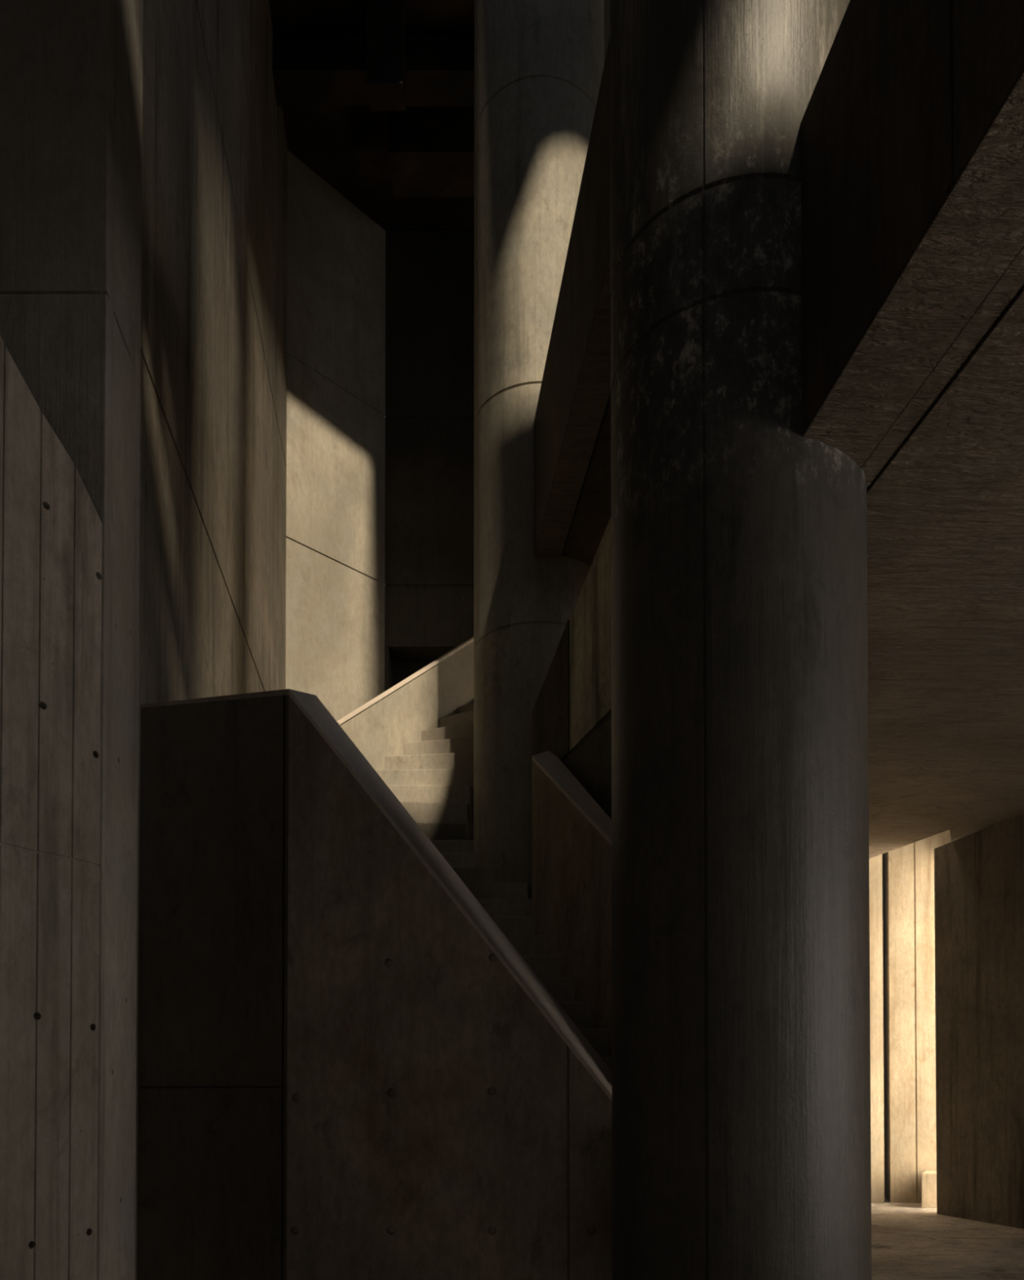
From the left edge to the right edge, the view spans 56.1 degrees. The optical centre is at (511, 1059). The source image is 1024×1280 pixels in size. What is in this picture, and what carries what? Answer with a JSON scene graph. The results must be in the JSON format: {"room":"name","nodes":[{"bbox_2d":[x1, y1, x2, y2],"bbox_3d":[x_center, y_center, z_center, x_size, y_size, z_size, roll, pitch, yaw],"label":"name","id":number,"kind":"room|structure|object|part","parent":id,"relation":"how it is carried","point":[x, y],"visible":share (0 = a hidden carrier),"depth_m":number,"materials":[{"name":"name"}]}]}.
{"room":"concrete stairwell","nodes":[
{"label":"concrete stairwell","id":0,"kind":"room"},
{"bbox_2d":[134,0,287,1279],"bbox_3d":[-2.870,-4.936,8.706,0.795,13.360,7.682,0,-1,-6],"label":"wall","id":1,"kind":"structure","parent":0,"point":[213,471],"depth_m":7.38,"materials":[{"name":"concrete"}]},
{"bbox_2d":[271,36,474,106],"bbox_3d":[-1.444,-11.307,10.989,2.588,0.384,0.400,0,-1,0],"label":"roof beam","id":2,"kind":"structure","parent":1,"relation":"attached to","point":[308,71],"depth_m":10.80,"materials":[{"name":"black concrete"}]},
{"bbox_2d":[285,150,385,721],"bbox_3d":[-2.555,-4.867,12.918,0.707,13.360,1.625,-1,-1,43],"label":"wall","id":3,"kind":"structure","parent":0,"point":[335,467],"depth_m":12.68,"materials":[{"name":"concrete"}]},
{"bbox_2d":[268,0,474,231],"bbox_3d":[2.650,-11.805,3.396,15.100,0.120,23.600,0,-1,0],"label":"ceiling","id":4,"kind":"structure","parent":0,"point":[345,146],"depth_m":12.04,"materials":[{"name":"black concrete"}]},
{"bbox_2d":[365,0,405,111],"bbox_3d":[-1.394,-11.142,10.636,0.398,0.966,0.300,0,-1,0],"label":"roof beam","id":5,"kind":"structure","parent":4,"relation":"attached to","point":[385,25],"depth_m":10.49,"materials":[{"name":"black concrete"}]},
{"bbox_2d":[387,106,474,197],"bbox_3d":[-0.831,-11.589,11.894,1.334,1.277,0.600,0,-1,0],"label":"roof beam","id":6,"kind":"structure","parent":4,"relation":"attached to","point":[431,148],"depth_m":11.59,"materials":[{"name":"black concrete"}]},
{"bbox_2d":[384,231,474,691],"bbox_3d":[1.220,-4.856,13.553,5.959,13.360,0.600,0,-1,0],"label":"wall","id":7,"kind":"structure","parent":0,"point":[429,275],"depth_m":13.32,"materials":[{"name":"concrete"}]},
{"bbox_2d":[868,854,884,1203],"bbox_3d":[3.209,-2.697,12.291,2.984,9.000,0.260,0,-1,1],"label":"wall","id":8,"kind":"structure","parent":0,"point":[875,864],"depth_m":12.11,"materials":[{"name":"concrete"}]},
{"bbox_2d":[881,830,951,1203],"bbox_3d":[5.301,-2.695,12.417,1.134,9.000,0.860,0,-1,25],"label":"wall","id":9,"kind":"structure","parent":0,"point":[908,870],"depth_m":12.12,"materials":[{"name":"concrete"}]},
{"bbox_2d":[866,284,1023,858],"bbox_3d":[5.495,-2.814,4.001,7.810,0.300,21.908,0,-1,0],"label":"ceiling","id":10,"kind":"structure","parent":0,"point":[945,510],"depth_m":5.60,"materials":[{"name":"concrete"}]},
{"bbox_2d":[871,1197,1023,1279],"bbox_3d":[2.500,1.804,3.220,14.000,0.300,22.500,0,-1,0],"label":"floor","id":11,"kind":"structure","parent":0,"point":[909,1241],"depth_m":8.98,"materials":[{"name":"concrete"}]},
{"bbox_2d":[0,335,102,1279],"bbox_3d":[-2.240,-1.009,3.580,0.424,5.337,1.411,0,-1,23],"label":"wall","id":12,"kind":"structure","parent":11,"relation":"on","point":[51,526],"depth_m":3.90,"materials":[{"name":"grey concrete"}]},
{"bbox_2d":[0,0,142,1279],"bbox_3d":[-2.482,-4.625,4.537,1.436,12.600,0.680,0,-1,0],"label":"concrete pier","id":13,"kind":"object","parent":11,"relation":"on","point":[71,71],"visible":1,"depth_m":4.20,"materials":[{"name":"grey concrete"}]},
{"bbox_2d":[137,688,612,1279],"bbox_3d":[-0.316,-0.299,5.686,3.604,3.987,0.600,0,-1,0],"label":"parapet","id":14,"kind":"object","parent":11,"relation":"on","point":[348,1069],"visible":0.9,"depth_m":5.54,"materials":[{"name":"concrete"}]},
{"bbox_3d":[-1.677,-0.281,5.723,0.990,3.952,0.388,0,-1,-13],"label":"panel","id":15,"kind":"part","parent":14,"relation":"part of","materials":[{"name":"grey concrete"}]},
{"bbox_2d":[337,636,473,769],"bbox_3d":[-1.221,-1.697,9.018,1.101,6.892,4.485,0,-1,21],"label":"parapet","id":16,"kind":"object","parent":11,"relation":"on","point":[380,728],"visible":0.15,"depth_m":9.73,"materials":[{"name":"concrete"}]},
{"bbox_2d":[374,702,612,1071],"bbox_3d":[-0.175,-1.399,7.640,2.813,5.920,6.628,0,-1,-5],"label":"staircase","id":17,"kind":"structure","parent":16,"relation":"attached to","point":[433,779],"depth_m":9.05,"materials":[{"name":"concrete"}]},
{"bbox_2d":[531,517,611,898],"bbox_3d":[1.040,-2.425,7.679,1.168,3.687,1.622,0,-1,-27],"label":"wall","id":18,"kind":"structure","parent":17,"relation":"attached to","point":[571,712],"depth_m":7.40,"materials":[{"name":"concrete"}]},
{"bbox_3d":[0.396,-2.896,7.911,0.202,1.202,0.554,1,-1,-30],"label":"panel","id":19,"kind":"part","parent":18,"relation":"part of","materials":[{"name":"concrete"}]},
{"bbox_3d":[0.765,-3.365,7.208,0.202,1.825,1.018,0,-1,-26],"label":"panel","id":20,"kind":"part","parent":18,"relation":"part of","materials":[{"name":"concrete"}]},
{"bbox_2d":[531,751,611,1057],"bbox_3d":[0.501,-0.436,6.665,0.225,4.293,2.461,0,-1,-13],"label":"parapet","id":21,"kind":"object","parent":17,"relation":"on","point":[571,833],"visible":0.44,"depth_m":6.74,"materials":[{"name":"concrete"}]},
{"bbox_2d":[473,0,604,898],"bbox_3d":[0.252,-4.954,8.880,1.206,13.400,1.206,0,-1,0],"label":"concrete column","id":22,"kind":"structure","parent":11,"relation":"on","point":[539,64],"depth_m":8.36,"materials":[{"name":"grey concrete"}]},
{"bbox_2d":[533,37,610,566],"bbox_3d":[1.146,-4.946,6.893,1.590,1.200,3.819,0,-1,-6],"label":"beam","id":23,"kind":"structure","parent":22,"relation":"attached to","point":[572,419],"depth_m":6.60,"materials":[{"name":"concrete"}]},
{"bbox_2d":[609,0,871,1279],"bbox_3d":[1.085,-1.848,4.656,1.201,7.050,1.201,0,-1,0],"label":"concrete column","id":24,"kind":"structure","parent":11,"relation":"on","point":[740,1008],"depth_m":4.12,"materials":[{"name":"grey concrete"}]},
{"bbox_2d":[799,0,1023,487],"bbox_3d":[2.013,-3.418,-1.069,0.517,1.360,11.860,0,-1,-6],"label":"beam","id":25,"kind":"structure","parent":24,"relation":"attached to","point":[912,178],"depth_m":3.38,"materials":[{"name":"concrete"}]},
{"bbox_2d":[921,1170,936,1208],"bbox_3d":[5.421,1.586,11.805,0.912,0.420,0.379,0,-1,0],"label":"concrete bench","id":26,"kind":"object","parent":11,"relation":"on","point":[928,1177],"visible":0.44,"depth_m":11.63,"materials":[{"name":"beige concrete"}]},
{"bbox_2d":[933,815,1023,1229],"bbox_3d":[5.647,-0.501,9.727,0.323,4.524,3.204,0,-1,-21],"label":"wall","id":27,"kind":"structure","parent":0,"point":[979,875],"depth_m":10.55,"materials":[{"name":"concrete"}]}
]}

